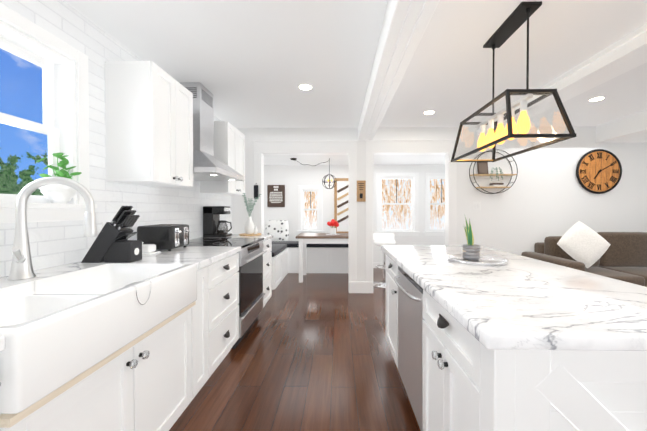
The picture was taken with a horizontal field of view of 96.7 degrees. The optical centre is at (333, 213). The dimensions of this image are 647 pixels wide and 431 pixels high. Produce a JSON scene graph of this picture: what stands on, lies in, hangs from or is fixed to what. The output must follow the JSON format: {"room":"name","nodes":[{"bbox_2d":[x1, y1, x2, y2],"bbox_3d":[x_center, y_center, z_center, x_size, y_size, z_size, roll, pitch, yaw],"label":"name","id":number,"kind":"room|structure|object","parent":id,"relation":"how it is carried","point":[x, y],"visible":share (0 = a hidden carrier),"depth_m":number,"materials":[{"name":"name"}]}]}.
{"room":"kitchen","nodes":[
{"label":"kitchen","id":0,"kind":"room"},
{"bbox_2d":[0,0,231,277],"bbox_3d":[-1.645,-0.007,1.352,0.140,2.450,6.130,0,1,1],"label":"wall","id":1,"kind":"structure","parent":0,"point":[55,243],"depth_m":1.88,"materials":[{"name":"tile"}]},
{"bbox_2d":[0,3,96,223],"bbox_3d":[-1.622,-0.468,1.236,0.190,1.035,1.220,0,1,1],"label":"kitchen window","id":2,"kind":"structure","parent":1,"relation":"in","point":[65,118],"depth_m":1.69,"materials":[{"name":"white paint"}]},
{"bbox_2d":[36,152,80,203],"bbox_3d":[-1.571,-0.204,1.650,0.197,0.295,0.194,0,1,1],"label":"herbs","id":3,"kind":"object","parent":2,"relation":"on","point":[57,193],"visible":0.71,"depth_m":1.62,"materials":[{"name":"white"}]},
{"bbox_2d":[105,61,192,186],"bbox_3d":[-1.376,-0.633,2.240,0.363,0.820,0.550,0,1,1],"label":"upper cabinet","id":4,"kind":"object","parent":1,"relation":"attached to","point":[149,120],"visible":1,"depth_m":1.97,"materials":[{"name":"white paint"}]},
{"bbox_2d":[179,82,243,180],"bbox_3d":[-1.283,-0.802,2.891,0.528,0.894,0.754,0,1,1],"label":"range hood","id":5,"kind":"object","parent":1,"relation":"attached to","point":[208,165],"visible":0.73,"depth_m":2.77,"materials":[{"name":"silver metal"}]},
{"bbox_2d":[200,121,244,194],"bbox_3d":[-1.353,-0.650,3.604,0.363,0.820,0.620,0,1,1],"label":"upper cabinet","id":6,"kind":"object","parent":1,"relation":"attached to","point":[229,144],"visible":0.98,"depth_m":3.32,"materials":[{"name":"white paint"}]},
{"bbox_2d":[169,268,420,430],"bbox_3d":[1.715,1.257,2.236,6.830,0.100,7.980,0,1,1],"label":"floor","id":7,"kind":"structure","parent":0,"point":[311,352],"depth_m":2.18,"materials":[{"name":"brown wood"}]},
{"bbox_2d":[0,382,35,430],"bbox_3d":[-1.224,0.792,0.439,0.728,0.874,0.740,0,1,1],"label":"base cabinet","id":8,"kind":"object","parent":7,"relation":"on","point":[25,420],"depth_m":0.78,"materials":[{"name":"white paint"}]},
{"bbox_2d":[36,303,195,430],"bbox_3d":[-1.211,0.890,1.230,0.728,0.660,0.964,0,1,1],"label":"base cabinet","id":9,"kind":"object","parent":7,"relation":"on","point":[156,378],"depth_m":1.24,"materials":[{"name":"white paint"}]},
{"bbox_2d":[187,263,211,394],"bbox_3d":[-1.201,0.776,1.789,0.728,0.874,0.280,0,1,1],"label":"base cabinet","id":10,"kind":"object","parent":7,"relation":"on","point":[203,302],"depth_m":1.86,"materials":[{"name":"white paint"}]},
{"bbox_2d":[212,253,238,373],"bbox_3d":[-1.194,0.771,2.196,0.728,0.874,0.659,0,1,1],"label":"base cabinet","id":11,"kind":"object","parent":7,"relation":"on","point":[225,274],"depth_m":2.21,"materials":[{"name":"white paint"}]},
{"bbox_2d":[187,237,266,348],"bbox_3d":[-1.134,0.739,2.908,0.769,0.920,0.758,0,1,1],"label":"stove","id":12,"kind":"object","parent":7,"relation":"on","point":[250,271],"visible":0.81,"depth_m":2.80,"materials":[{"name":"silver metal"}]},
{"bbox_2d":[262,239,271,306],"bbox_3d":[-1.172,0.754,3.520,0.728,0.874,0.457,0,1,1],"label":"base cabinet","id":13,"kind":"object","parent":7,"relation":"on","point":[267,257],"depth_m":3.52,"materials":[{"name":"white paint"}]},
{"bbox_2d":[0,234,272,351],"bbox_3d":[-1.195,0.319,1.618,0.748,0.039,4.290,0,1,1],"label":"countertop","id":14,"kind":"structure","parent":13,"relation":"on","point":[200,256],"depth_m":1.89,"materials":[{"name":"stone"}]},
{"bbox_2d":[7,176,96,279],"bbox_3d":[-1.363,0.062,1.359,0.285,0.481,0.286,0,1,1],"label":"faucet","id":15,"kind":"object","parent":14,"relation":"on","point":[21,266],"visible":1,"depth_m":1.34,"materials":[{"name":"silver metal"}]},
{"bbox_2d":[0,263,196,413],"bbox_3d":[-1.078,0.409,1.222,0.542,0.221,0.956,0,1,1],"label":"farmhouse sink","id":16,"kind":"object","parent":14,"relation":"in","point":[58,331],"visible":0.98,"depth_m":1.08,"materials":[{"name":"white ceramic"}]},
{"bbox_2d":[131,280,150,304],"bbox_3d":[-0.815,0.340,1.217,0.026,0.092,0.093,0,1,1],"label":"sink caddy","id":17,"kind":"object","parent":16,"relation":"hanging from","point":[136,292],"visible":0.96,"depth_m":1.21,"materials":[{"name":"silver metal"}]},
{"bbox_2d":[81,206,141,262],"bbox_3d":[-1.372,0.125,1.786,0.302,0.344,0.115,0,1,1],"label":"knife block","id":18,"kind":"object","parent":14,"relation":"on","point":[112,243],"visible":1,"depth_m":1.73,"materials":[{"name":"black wood"}]},
{"bbox_2d":[142,242,159,254],"bbox_3d":[-1.388,0.249,2.081,0.200,0.089,0.120,0,1,1],"label":"butter dish","id":19,"kind":"object","parent":14,"relation":"on","point":[148,249],"visible":0.6,"depth_m":2.04,"materials":[{"name":"white ceramic"}]},
{"bbox_2d":[137,224,189,250],"bbox_3d":[-1.357,0.192,2.330,0.303,0.196,0.280,0,1,1],"label":"toaster","id":20,"kind":"object","parent":14,"relation":"on","point":[168,237],"visible":0.92,"depth_m":2.19,"materials":[{"name":"black metal"}]},
{"bbox_2d":[203,206,231,236],"bbox_3d":[-1.362,0.097,3.424,0.306,0.360,0.200,0,1,1],"label":"coffee maker","id":21,"kind":"object","parent":14,"relation":"on","point":[214,225],"visible":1,"depth_m":3.33,"materials":[{"name":"black plastic"}]},
{"bbox_2d":[239,233,260,235],"bbox_3d":[-1.047,0.266,3.621,0.270,0.016,0.270,0,1,1],"label":"round cutting board","id":22,"kind":"object","parent":14,"relation":"on","point":[245,234],"visible":0.92,"depth_m":3.52,"materials":[{"name":"brown wood"}]},
{"bbox_2d":[242,193,261,233],"bbox_3d":[-1.035,0.001,3.642,0.243,0.511,0.216,0,1,1],"label":"vase","id":23,"kind":"object","parent":22,"relation":"on","point":[249,227],"visible":1,"depth_m":3.61,"materials":[{"name":"white ceramic"}]},
{"bbox_2d":[271,248,288,289],"bbox_3d":[-1.195,0.926,5.005,0.630,0.495,1.140,0,1,1],"label":"bench","id":24,"kind":"object","parent":7,"relation":"on","point":[285,261],"depth_m":4.83,"materials":[{"name":"white paint"}]},
{"bbox_2d":[287,247,347,272],"bbox_3d":[-0.405,0.915,5.839,2.182,0.495,0.553,0,1,1],"label":"bench","id":25,"kind":"object","parent":7,"relation":"on","point":[319,259],"depth_m":5.58,"materials":[{"name":"white paint"}]},
{"bbox_2d":[270,241,298,256],"bbox_3d":[-0.959,0.637,5.021,0.653,0.078,1.920,0,1,1],"label":"cushions","id":26,"kind":"object","parent":25,"relation":"on","point":[278,247],"depth_m":5.46,"materials":[{"name":"grey fabric"}]},
{"bbox_2d":[265,220,288,240],"bbox_3d":[-1.177,0.361,5.995,0.480,0.437,0.203,0,1,-7],"label":"pillow","id":27,"kind":"object","parent":26,"relation":"on","point":[278,230],"visible":0.96,"depth_m":5.94,"materials":[{"name":"white fabric"}]},
{"bbox_2d":[306,244,347,247],"bbox_3d":[-0.129,0.634,5.247,0.778,0.078,0.441,0,1,1],"label":"cushions","id":28,"kind":"object","parent":25,"relation":"on","point":[307,245],"depth_m":5.59,"materials":[{"name":"black fabric"}]},
{"bbox_2d":[296,233,347,282],"bbox_3d":[-0.016,0.776,5.160,1.230,0.790,0.700,0,1,1],"label":"dining table","id":29,"kind":"object","parent":7,"relation":"on","point":[315,238],"visible":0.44,"depth_m":4.87,"materials":[{"name":"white wood"}]},
{"bbox_2d":[326,219,339,234],"bbox_3d":[-0.011,0.242,5.113,0.240,0.278,0.200,0,1,1],"label":"vase","id":30,"kind":"object","parent":29,"relation":"on","point":[333,223],"visible":1,"depth_m":5.07,"materials":[{"name":"white ceramic"}]},
{"bbox_2d":[373,233,395,287],"bbox_3d":[0.832,0.756,4.715,0.400,0.839,0.400,0,1,1],"label":"stool","id":31,"kind":"object","parent":7,"relation":"on","point":[380,239],"visible":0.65,"depth_m":4.69,"materials":[{"name":"white wood"}]},
{"bbox_2d":[385,255,646,430],"bbox_3d":[0.845,0.780,1.653,0.870,0.868,1.782,0,1,1],"label":"kitchen island","id":32,"kind":"object","parent":7,"relation":"on","point":[471,382],"visible":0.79,"depth_m":0.79,"materials":[{"name":"white paint"}]},
{"bbox_2d":[394,266,424,430],"bbox_3d":[0.718,0.787,1.727,0.658,0.852,0.592,0,1,1],"label":"dishwasher","id":33,"kind":"object","parent":32,"relation":"in","point":[410,329],"visible":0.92,"depth_m":1.65,"materials":[{"name":"silver metal"}]},
{"bbox_2d":[381,245,646,350],"bbox_3d":[0.863,0.322,1.661,0.905,0.045,1.855,0,1,1],"label":"island countertop","id":34,"kind":"structure","parent":32,"relation":"on","point":[518,302],"depth_m":1.01,"materials":[{"name":"stone"}]},
{"bbox_2d":[447,254,507,265],"bbox_3d":[0.894,0.288,1.798,0.340,0.018,0.340,0,1,1],"label":"round tray","id":35,"kind":"object","parent":34,"relation":"on","point":[486,260],"visible":0.77,"depth_m":1.77,"materials":[{"name":"white stone"}]},
{"bbox_2d":[462,217,479,259],"bbox_3d":[0.869,0.146,1.817,0.106,0.287,0.106,0,1,1],"label":"plant pot","id":36,"kind":"object","parent":35,"relation":"on","point":[470,249],"visible":1,"depth_m":1.79,"materials":[{"name":"grey ceramic"}]},
{"bbox_2d":[521,232,646,286],"bbox_3d":[3.831,0.724,3.734,2.230,0.930,0.920,0,1,1],"label":"sectional sofa","id":37,"kind":"object","parent":7,"relation":"on","point":[623,257],"visible":0.44,"depth_m":3.83,"materials":[{"name":"brown fabric"}]},
{"bbox_2d":[557,221,609,267],"bbox_3d":[3.154,0.390,3.631,0.599,0.582,0.234,0,1,1],"label":"pillow","id":38,"kind":"object","parent":37,"relation":"on","point":[586,245],"visible":0.98,"depth_m":3.57,"materials":[{"name":"white fabric"}]},
{"bbox_2d":[264,165,444,261],"bbox_3d":[1.781,-0.066,6.139,6.830,2.450,0.140,0,1,1],"label":"wall","id":39,"kind":"structure","parent":0,"point":[291,178],"depth_m":6.10,"materials":[{"name":"white paint"}]},
{"bbox_2d":[267,185,284,206],"bbox_3d":[-1.220,-0.365,6.104,0.370,0.470,0.022,0,1,1],"label":"sign","id":40,"kind":"object","parent":39,"relation":"attached to","point":[275,195],"visible":1,"depth_m":6.09,"materials":[{"name":"brown wood"}]},
{"bbox_2d":[334,178,347,232],"bbox_3d":[0.265,-0.150,6.078,0.500,1.180,0.030,0,1,1],"label":"wall art","id":41,"kind":"object","parent":39,"relation":"attached to","point":[341,202],"visible":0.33,"depth_m":6.08,"materials":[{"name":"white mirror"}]},
{"bbox_2d":[264,155,444,164],"bbox_3d":[0.596,-1.144,5.221,4.210,0.269,1.708,0,1,1],"label":"ceiling","id":42,"kind":"structure","parent":0,"point":[378,159],"depth_m":5.41,"materials":[{"name":"white paint"}]},
{"bbox_2d":[290,158,336,188],"bbox_3d":[-0.370,-0.728,5.297,0.855,0.564,0.270,0,1,1],"label":"pendant light","id":43,"kind":"object","parent":42,"relation":"hanging from","point":[328,182],"visible":1,"depth_m":5.29,"materials":[{"name":"black metal"}]},
{"bbox_2d":[63,0,646,127],"bbox_3d":[1.715,-1.292,2.204,6.830,0.100,7.980,0,1,1],"label":"ceiling","id":44,"kind":"structure","parent":0,"point":[250,63],"depth_m":2.25,"materials":[{"name":"white paint"}]},
{"bbox_2d":[298,84,312,90],"bbox_3d":[-0.279,-1.248,2.849,0.155,0.003,0.155,0,1,-5],"label":"recessed light","id":45,"kind":"object","parent":44,"relation":"in","point":[306,87],"depth_m":2.85,"materials":[{"name":"white"}]},
{"bbox_2d":[358,0,439,140],"bbox_3d":[0.415,-1.135,1.313,0.210,0.192,5.869,0,1,1],"label":"beam","id":46,"kind":"structure","parent":44,"relation":"attached to","point":[404,25],"depth_m":1.92,"materials":[{"name":"white paint"}]},
{"bbox_2d":[423,110,435,114],"bbox_3d":[1.194,-1.257,3.594,0.155,0.003,0.155,0,1,-8],"label":"recessed light","id":47,"kind":"object","parent":44,"relation":"in","point":[429,112],"depth_m":3.58,"materials":[{"name":"white"}]},
{"bbox_2d":[451,1,575,161],"bbox_3d":[1.161,-0.833,1.999,0.363,0.814,0.839,0,1,1],"label":"lantern pendant light","id":48,"kind":"object","parent":44,"relation":"hanging from","point":[519,16],"visible":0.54,"depth_m":1.81,"materials":[{"name":"black metal"}]},
{"bbox_2d":[455,95,507,159],"label":"glass panel","id":49,"kind":"object","parent":48,"relation":"attached to","point":[503,95],"depth_m":2.08,"materials":[{"name":"clear glass"}]},
{"bbox_2d":[482,139,515,157],"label":"lantern pendant light","id":50,"kind":"object","parent":48,"relation":"attached to","point":[505,143],"depth_m":2.28,"materials":[{"name":"clear glass"}]},
{"bbox_2d":[519,138,545,147],"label":"lantern pendant light","id":51,"kind":"object","parent":48,"relation":"attached to","point":[527,138],"depth_m":1.93,"materials":[{"name":"clear glass"}]},
{"bbox_2d":[511,92,567,133],"label":"glass panel","id":52,"kind":"object","parent":48,"relation":"attached to","point":[550,97],"depth_m":1.67,"materials":[{"name":"clear glass"}]},
{"bbox_2d":[475,23,646,134],"bbox_3d":[2.182,-1.171,1.282,0.315,0.120,5.869,0,1,1],"label":"beam","id":53,"kind":"structure","parent":44,"relation":"attached to","point":[628,52],"depth_m":2.31,"materials":[{"name":"white paint"}]},
{"bbox_2d":[587,96,605,101],"bbox_3d":[2.886,-1.252,3.155,0.155,0.003,0.155,0,1,-23],"label":"recessed light","id":54,"kind":"object","parent":44,"relation":"in","point":[594,99],"depth_m":3.16,"materials":[{"name":"white"}]},
{"bbox_2d":[231,126,646,280],"bbox_3d":[1.750,-0.043,4.300,6.550,2.450,0.120,0,1,1],"label":"wall","id":55,"kind":"structure","parent":0,"point":[544,196],"depth_m":4.22,"materials":[{"name":"white paint"}]},
{"bbox_2d":[253,140,456,292],"bbox_3d":[1.764,0.042,5.141,6.550,2.259,1.860,0,1,1],"label":"trim","id":56,"kind":"structure","parent":55,"relation":"attached to","point":[262,148],"depth_m":4.25,"materials":[{"name":"white paint"}]},
{"bbox_2d":[357,181,365,201],"bbox_3d":[0.407,-0.327,4.231,0.130,0.310,0.054,0,1,1],"label":"sign","id":57,"kind":"object","parent":55,"relation":"attached to","point":[361,191],"visible":1,"depth_m":4.24,"materials":[{"name":"brown wood"}]},
{"bbox_2d":[469,149,517,193],"bbox_3d":[2.303,-0.596,4.136,0.629,0.629,0.171,0,1,1],"label":"round wall shelf","id":58,"kind":"object","parent":55,"relation":"attached to","point":[482,167],"visible":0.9,"depth_m":4.13,"materials":[{"name":"black metal"}]},
{"bbox_2d":[576,149,621,193],"bbox_3d":[3.850,-0.607,4.173,0.650,0.650,0.046,0,1,1],"label":"wall clock","id":59,"kind":"object","parent":55,"relation":"attached to","point":[598,171],"visible":1,"depth_m":4.17,"materials":[{"name":"brown wood"}]},
{"bbox_2d":[595,110,646,142],"bbox_3d":[4.369,-1.111,1.246,1.209,0.240,5.869,0,1,1],"label":"beam","id":60,"kind":"structure","parent":0,"point":[632,128],"depth_m":3.84,"materials":[{"name":"white paint"}]},
{"bbox_3d":[-1.578,-0.056,5.341,0.140,2.450,1.850,0,1,1],"label":"wall","id":61,"kind":"structure","parent":0,"visible":0},
{"bbox_2d":[254,183,257,198],"bbox_3d":[-1.146,-0.333,4.254,0.070,0.230,0.031,0,1,1],"label":"hook","id":62,"kind":"object","parent":61,"relation":"attached to","point":[255,191],"visible":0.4,"depth_m":4.23,"materials":[{"name":"black metal"}]},
{"label":"outside","id":63,"kind":"structure","parent":0,"visible":0},
{"bbox_2d":[0,48,47,195],"bbox_3d":[-6.580,-2.279,1.082,0.001,11.000,18.000,0,1,1],"label":"sky","id":64,"kind":"structure","parent":63,"point":[15,92],"depth_m":5.97,"materials":[{"name":"blue"}]},
{"bbox_2d":[304,179,444,228],"bbox_3d":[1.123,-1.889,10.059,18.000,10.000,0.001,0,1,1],"label":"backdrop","id":65,"kind":"structure","parent":63,"point":[403,192],"depth_m":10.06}
]}

